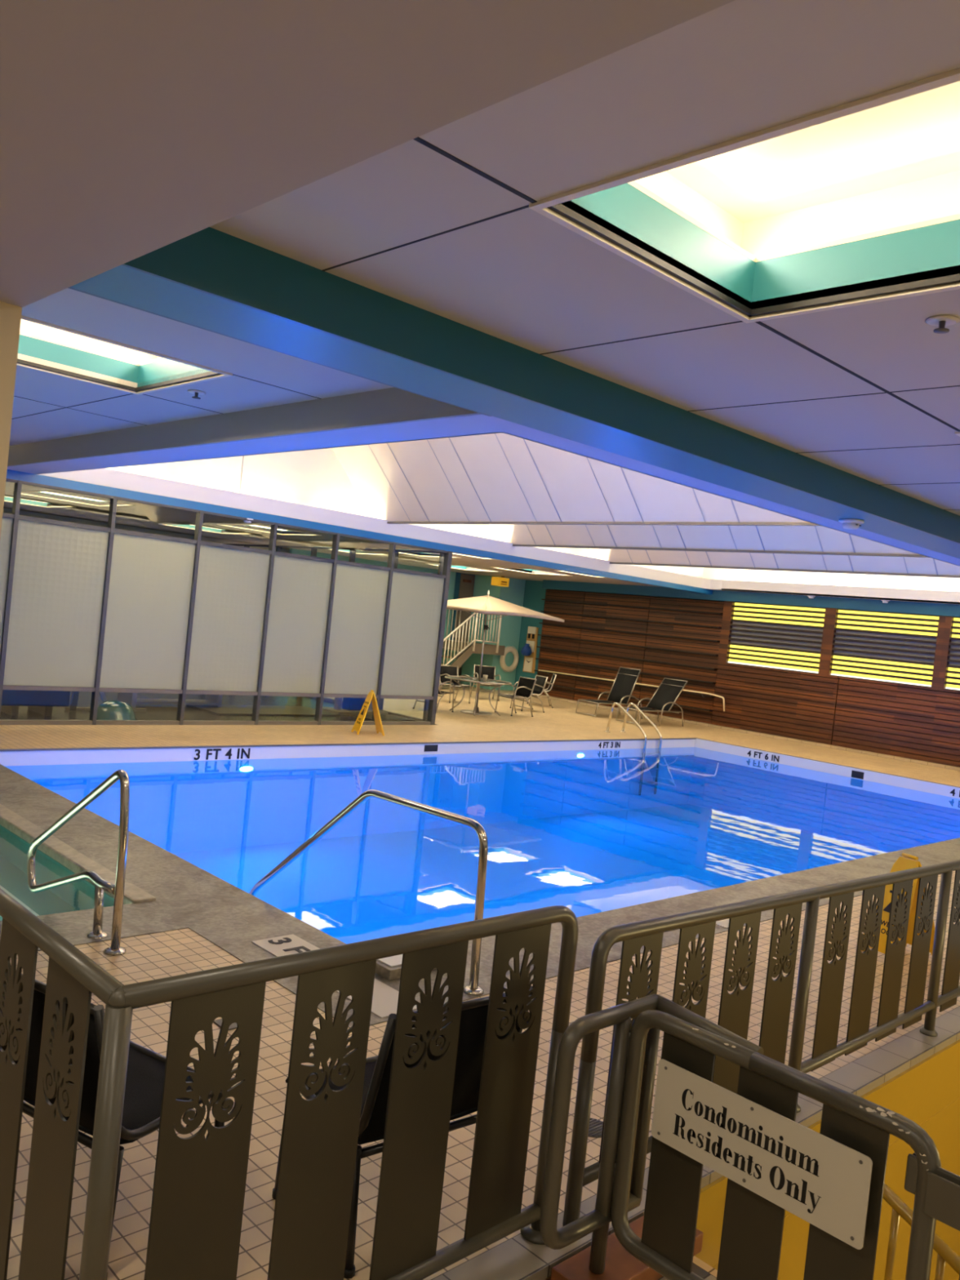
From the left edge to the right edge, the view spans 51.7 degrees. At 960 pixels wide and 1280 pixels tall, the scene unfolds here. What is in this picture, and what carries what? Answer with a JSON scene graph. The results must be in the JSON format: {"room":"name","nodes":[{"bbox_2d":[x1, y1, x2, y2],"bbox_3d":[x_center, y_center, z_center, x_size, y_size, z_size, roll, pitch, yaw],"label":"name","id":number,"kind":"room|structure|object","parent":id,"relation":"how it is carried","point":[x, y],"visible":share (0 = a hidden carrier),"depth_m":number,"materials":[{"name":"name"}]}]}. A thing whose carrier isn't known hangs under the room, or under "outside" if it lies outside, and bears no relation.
{"room":"indoor swimming pool","nodes":[
{"label":"indoor swimming pool","id":0,"kind":"room"},
{"bbox_2d":[3,481,385,543],"bbox_3d":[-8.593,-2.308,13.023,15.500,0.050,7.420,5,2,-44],"label":"clerestory window","id":1,"kind":"structure","parent":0,"point":[140,515],"depth_m":16.65,"materials":[{"name":"clear glass"}]},
{"bbox_2d":[4,495,76,507],"bbox_3d":[-7.227,-2.231,15.608,1.280,0.092,1.180,5,2,-44],"label":"skylight","id":2,"kind":"object","parent":1,"relation":"attached to","point":[6,498],"visible":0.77,"depth_m":16.14,"materials":[{"name":"white glass"}]},
{"bbox_2d":[12,489,134,506],"bbox_3d":[-5.779,-2.047,14.099,1.280,0.092,1.180,5,2,-44],"label":"skylight","id":3,"kind":"object","parent":1,"relation":"attached to","point":[47,492],"visible":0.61,"depth_m":14.38,"materials":[{"name":"white glass"}]},
{"bbox_2d":[158,523,254,534],"bbox_3d":[-4.918,-2.039,17.845,1.280,0.092,1.180,5,2,-44],"label":"skylight","id":4,"kind":"object","parent":1,"relation":"attached to","point":[193,526],"visible":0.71,"depth_m":18.15,"materials":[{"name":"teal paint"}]},
{"bbox_2d":[216,524,321,535],"bbox_3d":[-3.470,-1.856,16.336,1.280,0.092,1.180,5,2,-44],"label":"skylight","id":5,"kind":"object","parent":1,"relation":"attached to","point":[251,525],"visible":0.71,"depth_m":16.64,"materials":[{"name":"white glass"}]},
{"bbox_2d":[3,507,463,683],"bbox_3d":[-8.327,-0.942,18.534,23.700,2.850,0.100,5,2,-44],"label":"wall","id":6,"kind":"structure","parent":0,"point":[5,510],"depth_m":19.71,"materials":[{"name":"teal paint"}]},
{"bbox_2d":[225,543,444,720],"bbox_3d":[-3.214,-0.356,18.389,0.100,2.750,7.262,5,2,-44],"label":"window","id":7,"kind":"structure","parent":6,"relation":"in","point":[278,548],"depth_m":16.69,"materials":[{"name":"grey"}]},
{"bbox_2d":[0,0,734,307],"bbox_3d":[-1.276,-1.162,-1.434,6.040,0.510,7.900,5,2,-44],"label":"ceiling","id":8,"kind":"structure","parent":0,"point":[130,130],"depth_m":1.58,"materials":[{"name":"grey paint"}]},
{"bbox_2d":[288,548,457,684],"bbox_3d":[-2.427,-0.437,23.559,5.200,2.850,0.100,5,2,-44],"label":"wall","id":9,"kind":"structure","parent":0,"point":[452,577],"depth_m":24.20,"materials":[{"name":"teal paint"}]},
{"bbox_2d":[219,538,659,586],"bbox_3d":[-0.098,-1.603,21.255,8.200,0.050,7.420,5,2,-44],"label":"ceiling","id":10,"kind":"structure","parent":0,"point":[404,559],"depth_m":21.04,"materials":[{"name":"beige paint"}]},
{"bbox_2d":[305,545,388,555],"bbox_3d":[-2.658,-1.872,20.033,1.280,0.132,1.180,5,2,-44],"label":"skylight","id":11,"kind":"object","parent":10,"relation":"attached to","point":[340,550],"visible":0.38,"depth_m":20.23,"materials":[{"name":"white glass"}]},
{"bbox_2d":[368,547,461,558],"bbox_3d":[-1.210,-1.689,18.523,1.280,0.132,1.180,5,2,-44],"label":"skylight","id":12,"kind":"object","parent":10,"relation":"attached to","point":[410,553],"visible":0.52,"depth_m":19.07,"materials":[{"name":"white glass"}]},
{"bbox_2d":[425,563,502,572],"bbox_3d":[-0.364,-1.682,22.256,1.280,0.132,1.180,5,2,-44],"label":"skylight","id":13,"kind":"object","parent":10,"relation":"attached to","point":[458,566],"visible":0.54,"depth_m":22.71,"materials":[{"name":"white glass"}]},
{"bbox_2d":[452,552,490,559],"bbox_3d":[0.031,-1.532,17.229,1.280,0.132,1.180,5,2,-44],"label":"skylight","id":14,"kind":"object","parent":10,"relation":"attached to","point":[452,553],"visible":0.15,"depth_m":17.82,"materials":[{"name":"white glass"}]},
{"bbox_2d":[489,566,571,575],"bbox_3d":[1.084,-1.498,20.746,1.280,0.132,1.180,5,2,-44],"label":"skylight","id":15,"kind":"object","parent":10,"relation":"attached to","point":[530,571],"visible":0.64,"depth_m":21.12,"materials":[{"name":"white glass"}]},
{"bbox_2d":[554,569,604,577],"bbox_3d":[2.325,-1.341,19.452,1.280,0.132,1.180,5,2,-44],"label":"skylight","id":16,"kind":"object","parent":10,"relation":"attached to","point":[554,570],"visible":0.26,"depth_m":19.87,"materials":[{"name":"white glass"}]},
{"bbox_2d":[0,691,959,1279],"bbox_3d":[-2.523,1.289,12.354,23.700,0.120,17.380,5,2,-44],"label":"floor","id":17,"kind":"structure","parent":0,"point":[149,957],"depth_m":4.55,"materials":[{"name":"beige tile"}]},
{"bbox_2d":[0,301,22,540],"bbox_3d":[-1.949,0.208,3.066,0.590,2.550,0.600,5,2,-44],"label":"column","id":18,"kind":"structure","parent":17,"relation":"on","point":[10,314],"depth_m":3.02,"materials":[{"name":"beige paint"}]},
{"bbox_2d":[0,689,70,715],"bbox_3d":[-5.653,0.402,12.291,0.920,0.999,0.700,5,2,-44],"label":"exercise machine","id":19,"kind":"object","parent":17,"relation":"on","point":[42,702],"visible":0.25,"depth_m":12.09,"materials":[{"name":"blue plastic"}]},
{"bbox_2d":[0,804,155,920],"bbox_3d":[-4.445,1.536,5.917,3.230,0.770,4.210,5,2,-44],"label":"tub basin","id":20,"kind":"object","parent":17,"relation":"in","point":[55,859],"visible":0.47,"depth_m":6.21,"materials":[{"name":"paint"}]},
{"bbox_2d":[0,855,77,920],"bbox_3d":[-3.566,1.741,6.723,0.555,0.510,4.120,5,2,-44],"label":"tub","id":21,"kind":"object","parent":20,"relation":"in","point":[13,876],"depth_m":6.16,"materials":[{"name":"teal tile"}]},
{"bbox_2d":[26,768,129,955],"bbox_3d":[-2.062,1.007,5.090,0.115,0.851,1.207,5,2,-44],"label":"grab rail","id":22,"kind":"object","parent":17,"relation":"on","point":[101,885],"visible":1,"depth_m":4.84,"materials":[{"name":"silver metal"}]},
{"bbox_2d":[64,691,146,711],"bbox_3d":[-4.986,0.673,13.256,1.150,0.562,0.220,5,2,-44],"label":"weight bench","id":23,"kind":"object","parent":17,"relation":"on","point":[132,699],"visible":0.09,"depth_m":13.21,"materials":[{"name":"grey metal"}]},
{"bbox_2d":[1,973,231,1276],"bbox_3d":[-1.038,1.229,2.733,0.506,0.724,0.517,7,1,30],"label":"patio chair","id":24,"kind":"object","parent":17,"relation":"on","point":[145,1071],"visible":0.23,"depth_m":2.58,"materials":[{"name":"black fabric"}]},
{"bbox_2d":[96,700,136,719],"bbox_3d":[-4.591,0.883,12.464,0.540,0.254,0.540,5,2,-44],"label":"ball","id":25,"kind":"object","parent":17,"relation":"on","point":[108,709],"visible":0.74,"depth_m":12.29,"materials":[{"name":"teal plastic"}]},
{"bbox_2d":[117,692,222,706],"bbox_3d":[-4.512,0.673,14.531,1.440,0.599,0.400,5,2,-44],"label":"dumbbell rack","id":26,"kind":"object","parent":17,"relation":"on","point":[215,700],"visible":0.29,"depth_m":14.55,"materials":[{"name":"silver metal"}]},
{"bbox_2d":[213,1018,237,1030],"bbox_3d":[-1.003,1.565,4.054,0.140,0.006,0.100,5,2,-44],"label":"lid","id":27,"kind":"object","parent":17,"relation":"on","point":[219,1022],"visible":0.19,"depth_m":4.02,"materials":[{"name":"grey"}]},
{"bbox_2d":[0,478,452,724],"bbox_3d":[-3.792,-0.291,12.601,8.882,2.750,0.100,5,2,-44],"label":"glass partition","id":28,"kind":"structure","parent":17,"relation":"on","point":[84,607],"depth_m":12.79,"materials":[{"name":"grey"}]},
{"bbox_2d":[243,518,253,523],"bbox_3d":[-3.085,-1.582,13.150,0.156,0.060,0.156,5,2,-44],"label":"dome camera","id":29,"kind":"object","parent":28,"relation":"attached to","point":[244,521],"visible":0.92,"depth_m":13.11,"materials":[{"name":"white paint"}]},
{"bbox_2d":[186,704,339,715],"bbox_3d":[-3.298,1.077,15.188,2.100,0.019,1.000,5,2,-44],"label":"floor mat","id":30,"kind":"object","parent":17,"relation":"on","point":[224,709],"visible":0.91,"depth_m":15.05,"materials":[{"name":"grey"}]},
{"bbox_2d":[322,697,388,715],"bbox_3d":[-1.985,0.245,16.207,1.000,1.899,0.600,5,2,-44],"label":"cable machine","id":31,"kind":"object","parent":17,"relation":"on","point":[349,706],"visible":0.29,"depth_m":16.08,"materials":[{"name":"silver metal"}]},
{"bbox_2d":[351,689,384,736],"bbox_3d":[-1.524,0.998,13.723,0.394,0.611,0.289,5,1,-26],"label":"sign","id":32,"kind":"object","parent":17,"relation":"on","point":[371,696],"visible":1,"depth_m":13.69,"materials":[{"name":"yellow plastic"}]},
{"bbox_2d":[350,714,415,720],"bbox_3d":[-1.546,1.241,15.776,0.850,0.029,0.600,5,2,-44],"label":"floor mat","id":33,"kind":"object","parent":17,"relation":"on","point":[368,717],"visible":0.64,"depth_m":15.73,"materials":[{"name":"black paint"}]},
{"bbox_2d":[271,985,532,1279],"bbox_3d":[-0.228,1.311,2.870,0.506,0.724,0.517,5,2,-39],"label":"patio chair","id":34,"kind":"object","parent":17,"relation":"on","point":[473,1016],"visible":0.24,"depth_m":2.69,"materials":[{"name":"black metal"}]},
{"bbox_2d":[0,737,959,1017],"bbox_3d":[1.678,2.291,11.116,12.638,1.210,6.870,5,2,-44],"label":"swimming pool","id":35,"kind":"object","parent":17,"relation":"in","point":[561,828],"visible":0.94,"depth_m":12.78,"materials":[{"name":"blue liquid"}]},
{"bbox_2d":[235,764,255,772],"bbox_3d":[-2.716,1.494,11.499,0.240,0.086,0.030,5,2,-44],"label":"pool light","id":36,"kind":"object","parent":35,"relation":"attached to","point":[243,768],"visible":1,"depth_m":11.50,"materials":[{"name":"white glass"}]},
{"bbox_2d":[574,752,585,758],"bbox_3d":[1.581,1.825,15.660,0.240,0.086,0.030,5,2,-44],"label":"pool light","id":37,"kind":"object","parent":35,"relation":"attached to","point":[579,755],"visible":1,"depth_m":15.66,"materials":[{"name":"white glass"}]},
{"bbox_2d":[635,746,865,781],"bbox_3d":[1.669,1.846,11.442,12.150,0.001,6.230,5,2,-44],"label":"pool water","id":38,"kind":"object","parent":35,"relation":"in","point":[695,752],"visible":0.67,"depth_m":16.75,"materials":[{"name":"blue liquid"}]},
{"bbox_2d":[587,1117,603,1137],"bbox_3d":[0.396,1.723,3.503,0.130,0.004,0.130,5,2,-44],"label":"floor drain","id":39,"kind":"object","parent":17,"relation":"on","point":[595,1129],"visible":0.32,"depth_m":3.49,"materials":[{"name":"grey metal"}]},
{"bbox_2d":[604,702,662,795],"bbox_3d":[2.645,1.865,17.235,0.540,1.492,0.910,5,2,-44],"label":"pool ladder","id":40,"kind":"object","parent":17,"relation":"on","point":[655,782],"visible":1,"depth_m":17.07,"materials":[{"name":"silver metal"}]},
{"bbox_2d":[861,852,935,955],"bbox_3d":[2.546,1.590,5.945,0.394,0.611,0.289,5,1,-29],"label":"sign","id":41,"kind":"object","parent":17,"relation":"on","point":[903,863],"visible":0.27,"depth_m":5.93,"materials":[{"name":"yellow plastic"}]},
{"bbox_2d":[7,413,959,565],"bbox_3d":[2.776,-1.122,13.318,15.050,0.030,7.800,5,2,-44],"label":"beam","id":42,"kind":"structure","parent":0,"point":[477,424],"depth_m":6.98,"materials":[{"name":"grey paint"}]},
{"bbox_2d":[8,0,959,515],"bbox_3d":[2.256,-1.279,7.642,23.700,0.060,16.100,5,2,-44],"label":"ceiling","id":43,"kind":"structure","parent":0,"point":[736,68],"depth_m":3.75,"materials":[{"name":"grey paint"}]},
{"bbox_2d":[16,315,232,395],"bbox_3d":[-2.355,-1.927,5.978,1.680,0.492,1.700,5,2,-44],"label":"skylight","id":44,"kind":"object","parent":43,"relation":"attached to","point":[38,339],"visible":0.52,"depth_m":6.56,"materials":[{"name":"beige"}]},
{"bbox_2d":[187,389,205,399],"bbox_3d":[-1.891,-1.634,6.611,0.120,0.047,0.120,5,2,-44],"label":"sprinkler","id":45,"kind":"object","parent":43,"relation":"attached to","point":[197,393],"visible":1,"depth_m":6.60,"materials":[{"name":"beige paint"}]},
{"bbox_2d":[7,387,481,466],"bbox_3d":[-2.703,-1.670,8.179,0.030,0.210,8.020,5,2,-44],"label":"beam","id":46,"kind":"structure","parent":43,"relation":"attached to","point":[390,406],"depth_m":6.99,"materials":[{"name":"grey paint"}]},
{"bbox_2d":[11,137,959,510],"bbox_3d":[3.608,-1.059,5.387,19.206,0.003,13.599,6,1,-12],"label":"trim","id":47,"kind":"structure","parent":43,"relation":"attached to","point":[419,140],"depth_m":4.27,"materials":[{"name":"grey metal"}]},
{"bbox_2d":[67,226,959,559],"bbox_3d":[4.692,-0.919,9.444,17.660,0.230,0.490,5,2,-44],"label":"beam","id":48,"kind":"structure","parent":43,"relation":"attached to","point":[210,279],"depth_m":4.61,"materials":[{"name":"teal paint"}]},
{"bbox_2d":[838,518,864,529],"bbox_3d":[2.940,-0.913,7.855,0.195,0.075,0.195,5,2,-44],"label":"smoke detector","id":49,"kind":"object","parent":48,"relation":"attached to","point":[847,523],"visible":1,"depth_m":7.80,"materials":[{"name":"white paint"}]},
{"bbox_2d":[528,67,959,323],"bbox_3d":[1.308,-1.499,2.860,1.710,0.532,2.350,5,2,-44],"label":"skylight","id":50,"kind":"object","parent":43,"relation":"attached to","point":[865,189],"visible":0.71,"depth_m":3.66,"materials":[{"name":"beige glass"}]},
{"bbox_2d":[925,315,959,333],"bbox_3d":[1.754,-1.193,3.762,0.120,0.047,0.120,5,2,-44],"label":"sprinkler","id":51,"kind":"object","parent":43,"relation":"attached to","point":[940,321],"visible":1,"depth_m":3.75,"materials":[{"name":"beige paint"}]},
{"bbox_2d":[460,574,525,690],"bbox_3d":[0.362,-0.191,25.568,0.980,2.850,1.100,5,2,-44],"label":"wall pier","id":52,"kind":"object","parent":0,"point":[510,628],"visible":0.57,"depth_m":25.20,"materials":[{"name":"teal paint"}]},
{"bbox_2d":[449,572,475,641],"bbox_3d":[-0.153,-0.812,25.548,1.420,1.720,0.090,5,2,-44],"label":"door","id":53,"kind":"structure","parent":52,"relation":"attached to","point":[464,583],"depth_m":25.25,"materials":[{"name":"blue paint"}]},
{"bbox_2d":[490,576,509,586],"bbox_3d":[0.505,-1.461,24.551,0.360,0.249,0.278,5,2,-44],"label":"sign","id":54,"kind":"object","parent":52,"relation":"attached to","point":[502,581],"visible":1,"depth_m":24.45,"materials":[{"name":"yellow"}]},
{"bbox_2d":[499,645,519,672],"bbox_3d":[0.746,0.487,25.142,0.667,0.667,0.130,5,2,-44],"label":"life ring","id":55,"kind":"object","parent":52,"relation":"attached to","point":[502,661],"visible":0.92,"depth_m":25.09,"materials":[{"name":"beige plastic"}]},
{"bbox_2d":[327,684,695,724],"bbox_3d":[-0.342,1.322,21.293,8.150,0.120,7.540,5,2,-44],"label":"floor","id":56,"kind":"structure","parent":0,"point":[562,713],"depth_m":19.50,"materials":[{"name":"beige tile"}]},
{"bbox_2d":[413,680,454,712],"bbox_3d":[-0.817,0.923,17.991,0.542,0.727,0.538,7,2,36],"label":"patio chair","id":57,"kind":"object","parent":56,"relation":"on","point":[439,691],"visible":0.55,"depth_m":17.92,"materials":[{"name":"silver metal"}]},
{"bbox_2d":[439,665,471,703],"bbox_3d":[-0.534,0.902,20.269,0.542,0.727,0.538,5,2,-39],"label":"patio chair","id":58,"kind":"object","parent":56,"relation":"on","point":[446,670],"visible":0.62,"depth_m":20.37,"materials":[{"name":"silver metal"}]},
{"bbox_2d":[440,608,505,689],"bbox_3d":[-0.704,0.188,24.210,2.350,1.954,1.448,5,2,-44],"label":"staircase","id":59,"kind":"structure","parent":56,"relation":"on","point":[468,647],"depth_m":23.86,"materials":[{"name":"white metal"}]},
{"bbox_2d":[444,675,511,715],"bbox_3d":[-0.063,1.047,18.286,1.240,0.633,1.240,5,2,-44],"label":"patio table","id":60,"kind":"object","parent":56,"relation":"on","point":[471,679],"visible":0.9,"depth_m":18.26,"materials":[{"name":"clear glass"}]},
{"bbox_2d":[483,675,488,679],"bbox_3d":[0.098,0.699,18.510,0.090,0.090,0.090,5,2,-44],"label":"cup","id":61,"kind":"object","parent":60,"relation":"on","point":[485,677],"visible":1,"depth_m":18.48,"materials":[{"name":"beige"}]},
{"bbox_2d":[470,664,500,701],"bbox_3d":[0.134,0.938,21.816,0.542,0.727,0.538,6,1,-14],"label":"patio chair","id":62,"kind":"object","parent":56,"relation":"on","point":[490,671],"visible":0.63,"depth_m":22.01,"materials":[{"name":"silver metal"}]},
{"bbox_2d":[446,590,564,715],"bbox_3d":[0.045,0.210,18.288,2.041,2.299,2.041,5,2,-44],"label":"patio umbrella","id":63,"kind":"object","parent":56,"relation":"on","point":[486,605],"visible":0.94,"depth_m":17.91,"materials":[{"name":"beige fabric"}]},
{"bbox_2d":[494,675,536,716],"bbox_3d":[0.680,1.060,18.832,0.538,0.727,0.542,5,2,-36],"label":"patio chair","id":64,"kind":"object","parent":56,"relation":"on","point":[525,686],"visible":0.88,"depth_m":18.89,"materials":[{"name":"black fabric"}]},
{"bbox_2d":[510,674,547,712],"bbox_3d":[0.994,1.066,20.061,0.538,0.727,0.542,5,1,-24],"label":"patio chair","id":65,"kind":"object","parent":56,"relation":"on","point":[540,682],"visible":0.57,"depth_m":20.09,"materials":[{"name":"silver metal"}]},
{"bbox_2d":[526,673,556,707],"bbox_3d":[1.340,1.071,21.500,0.538,0.727,0.542,6,1,-2],"label":"patio chair","id":66,"kind":"object","parent":56,"relation":"on","point":[552,682],"visible":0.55,"depth_m":21.36,"materials":[{"name":"silver metal"}]},
{"bbox_2d":[575,666,642,719],"bbox_3d":[2.740,1.077,20.676,1.357,1.038,0.668,5,2,-38],"label":"sun lounger","id":67,"kind":"object","parent":56,"relation":"on","point":[624,682],"visible":0.95,"depth_m":20.84,"materials":[{"name":"black fabric"}]},
{"bbox_2d":[615,677,687,726],"bbox_3d":[3.450,1.222,19.875,1.375,0.929,0.668,5,2,-40],"label":"sun lounger","id":68,"kind":"object","parent":56,"relation":"on","point":[665,696],"visible":0.94,"depth_m":20.09,"materials":[{"name":"black fabric"}]},
{"bbox_2d":[514,580,546,689],"bbox_3d":[1.310,-0.079,24.926,0.500,2.850,1.150,5,2,-44],"label":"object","id":69,"kind":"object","parent":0,"point":[534,592],"visible":0.39,"depth_m":25.22,"materials":[{"name":"teal paint"}]},
{"bbox_2d":[522,626,538,673],"bbox_3d":[1.280,0.241,25.096,0.059,1.160,0.400,5,2,-44],"label":"board","id":70,"kind":"object","parent":69,"relation":"attached to","point":[529,664],"visible":0.95,"depth_m":25.04,"materials":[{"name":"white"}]},
{"bbox_2d":[520,643,532,656],"bbox_3d":[1.173,0.249,24.939,0.280,0.310,0.280,5,2,-44],"label":"bag","id":71,"kind":"object","parent":70,"relation":"hanging from","point":[526,651],"visible":1,"depth_m":24.85,"materials":[{"name":"blue fabric"}]},
{"bbox_2d":[105,448,959,604],"bbox_3d":[2.583,-2.809,13.215,14.370,3.350,8.210,5,2,-44],"label":"skylight","id":72,"kind":"object","parent":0,"point":[316,477],"visible":0.09,"depth_m":14.27,"materials":[{"name":"white glass"}]},
{"bbox_2d":[36,431,959,604],"bbox_3d":[2.450,-1.245,13.255,13.680,0.210,7.540,5,2,-44],"label":"trim","id":73,"kind":"structure","parent":72,"relation":"attached to","point":[102,477],"depth_m":15.23,"materials":[{"name":"white paint"}]},
{"bbox_2d":[807,595,815,598],"bbox_3d":[6.382,-0.827,19.094,0.156,0.060,0.156,5,2,-44],"label":"smoke detector","id":74,"kind":"object","parent":72,"relation":"attached to","point":[809,596],"visible":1,"depth_m":19.05,"materials":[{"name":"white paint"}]},
{"bbox_2d":[880,599,889,603],"bbox_3d":[7.382,-0.701,18.051,0.156,0.060,0.156,5,2,-44],"label":"smoke detector","id":75,"kind":"object","parent":72,"relation":"attached to","point":[884,601],"visible":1,"depth_m":18.01,"materials":[{"name":"white paint"}]},
{"bbox_2d":[332,432,959,577],"bbox_3d":[2.594,-2.913,13.212,14.370,3.240,8.210,5,2,-44],"label":"vault","id":76,"kind":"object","parent":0,"point":[529,493],"visible":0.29,"depth_m":13.00,"materials":[{"name":"grey paint"}]},
{"bbox_2d":[533,589,959,767],"bbox_3d":[6.554,0.750,19.033,0.270,2.740,14.800,5,2,-44],"label":"wall","id":77,"kind":"structure","parent":0,"point":[600,633],"depth_m":20.72,"materials":[{"name":"brown wood"}]},
{"bbox_2d":[6,469,712,594],"bbox_3d":[-1.342,-1.518,14.830,17.500,0.100,0.120,5,2,-44],"label":"trim","id":78,"kind":"structure","parent":77,"relation":"attached to","point":[11,474],"depth_m":13.83,"materials":[{"name":"blue paint"}]},
{"bbox_2d":[538,669,724,711],"bbox_3d":[3.240,1.075,22.218,0.117,0.338,5.207,5,2,-44],"label":"wall handrail","id":79,"kind":"object","parent":77,"relation":"attached to","point":[581,676],"visible":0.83,"depth_m":21.82,"materials":[{"name":"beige metal"}]},
{"bbox_2d":[533,693,959,770],"bbox_3d":[6.362,1.979,19.068,0.150,0.055,14.700,5,2,-44],"label":"baseboard","id":80,"kind":"structure","parent":77,"relation":"attached to","point":[873,753],"depth_m":19.55,"materials":[{"name":"wood"}]},
{"bbox_2d":[542,579,959,617],"bbox_3d":[5.888,-0.819,19.804,0.140,0.210,12.500,5,2,-44],"label":"trim","id":81,"kind":"structure","parent":77,"relation":"attached to","point":[900,606],"depth_m":19.78,"materials":[{"name":"blue paint"}]},
{"bbox_2d":[717,600,831,674],"bbox_3d":[5.856,-0.083,19.799,0.095,1.300,2.350,5,2,-44],"label":"window","id":82,"kind":"structure","parent":77,"relation":"in","point":[783,637],"depth_m":19.77,"materials":[{"name":"beige"}]},
{"bbox_2d":[823,608,945,688],"bbox_3d":[7.401,0.113,18.189,0.095,1.300,2.130,5,2,-44],"label":"window","id":83,"kind":"structure","parent":77,"relation":"in","point":[906,648],"depth_m":18.16,"materials":[{"name":"beige"}]},
{"bbox_2d":[937,615,959,690],"bbox_3d":[8.855,0.297,16.672,0.095,1.300,2.090,5,2,-44],"label":"window","id":84,"kind":"structure","parent":77,"relation":"in","point":[951,637],"depth_m":17.32,"materials":[{"name":"beige"}]},
{"bbox_2d":[694,1039,959,1279],"bbox_3d":[1.825,2.974,4.448,4.050,2.170,0.040,5,2,-44],"label":"wall","id":85,"kind":"structure","parent":0,"point":[927,1093],"depth_m":4.39,"materials":[{"name":"yellow paint"}]},
{"bbox_2d":[374,954,436,980],"bbox_3d":[-0.361,1.583,4.916,0.420,0.056,0.250,5,2,-44],"label":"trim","id":86,"kind":"structure","parent":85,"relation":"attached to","point":[389,968],"depth_m":4.74,"materials":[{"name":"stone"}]},
{"bbox_2d":[0,764,959,1027],"bbox_3d":[2.239,1.873,8.183,15.056,0.124,6.566,6,1,-17],"label":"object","id":87,"kind":"structure","parent":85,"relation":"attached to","point":[187,895],"depth_m":5.87,"materials":[{"name":"grey stone"}]},
{"bbox_2d":[248,789,488,995],"bbox_3d":[-0.760,1.746,5.400,0.100,1.953,2.159,5,2,-44],"label":"grab rail","id":88,"kind":"object","parent":87,"relation":"on","point":[473,989],"visible":0.63,"depth_m":4.86,"materials":[{"name":"silver metal"}]},
{"bbox_2d":[657,1262,716,1279],"bbox_3d":[0.898,1.848,2.449,0.190,0.004,1.360,5,2,-44],"label":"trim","id":89,"kind":"structure","parent":85,"relation":"attached to","point":[696,1269],"depth_m":2.83,"materials":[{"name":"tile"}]},
{"bbox_2d":[431,1005,959,1279],"bbox_3d":[-0.814,1.648,1.850,11.600,0.034,0.145,5,2,-44],"label":"curb","id":90,"kind":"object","parent":85,"relation":"attached to","point":[517,1258],"depth_m":3.72,"materials":[{"name":"grey tile"}]},
{"bbox_2d":[0,888,577,1279],"bbox_3d":[-0.711,1.132,2.871,1.471,0.970,1.491,5,2,-44],"label":"guard rail","id":91,"kind":"object","parent":90,"relation":"on","point":[199,1183],"visible":1,"depth_m":2.25,"materials":[{"name":"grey metal"}]},
{"bbox_2d":[562,859,959,1226],"bbox_3d":[1.767,1.403,4.313,4.109,0.880,0.080,5,2,-44],"label":"guard rail","id":92,"kind":"object","parent":90,"relation":"on","point":[735,1007],"visible":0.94,"depth_m":3.73,"materials":[{"name":"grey metal"}]},
{"bbox_3d":[-0.445,1.871,-1.465,7.550,0.150,5.180,5,2,-44],"label":"floor","id":93,"kind":"structure","parent":0,"visible":0},
{"bbox_2d":[539,993,764,1279],"bbox_3d":[0.495,1.402,2.667,0.657,0.795,0.412,5,2,-44],"label":"railing","id":94,"kind":"object","parent":93,"relation":"on","point":[606,1259],"visible":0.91,"depth_m":2.69,"materials":[{"name":"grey metal"}]},
{"bbox_2d":[610,1009,959,1279],"bbox_3d":[0.690,1.349,2.396,0.048,0.663,0.878,5,2,-44],"label":"gate","id":95,"kind":"object","parent":94,"relation":"attached to","point":[753,1225],"visible":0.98,"depth_m":2.42,"materials":[{"name":"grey metal"}]},
{"bbox_2d":[651,1058,872,1249],"bbox_3d":[0.656,1.220,2.388,0.006,0.207,0.572,5,2,-44],"label":"notice sign","id":96,"kind":"object","parent":95,"relation":"attached to","point":[815,1177],"visible":1,"depth_m":2.36,"materials":[{"name":"beige"}]},
{"bbox_2d":[923,1171,959,1279],"bbox_3d":[1.386,1.509,1.665,0.104,0.814,1.300,5,2,-44],"label":"guard rail","id":97,"kind":"object","parent":93,"relation":"on","point":[942,1196],"visible":1,"depth_m":2.08,"materials":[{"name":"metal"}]},
{"bbox_3d":[3.359,4.010,2.776,4.050,0.700,4.660,5,2,-44],"label":"floor","id":98,"kind":"structure","parent":0,"visible":0},
{"bbox_2d":[692,1255,717,1277],"bbox_3d":[1.693,2.795,2.491,1.120,1.384,2.560,5,2,-44],"label":"flight","id":99,"kind":"object","parent":98,"relation":"on","point":[706,1267],"depth_m":3.14,"materials":[{"name":"beige tile"}]},
{"bbox_2d":[882,1182,959,1279],"bbox_3d":[1.892,2.690,2.712,0.042,1.622,1.940,5,2,-44],"label":"stair handrail","id":100,"kind":"object","parent":99,"relation":"on","point":[900,1207],"visible":0.26,"depth_m":3.28,"materials":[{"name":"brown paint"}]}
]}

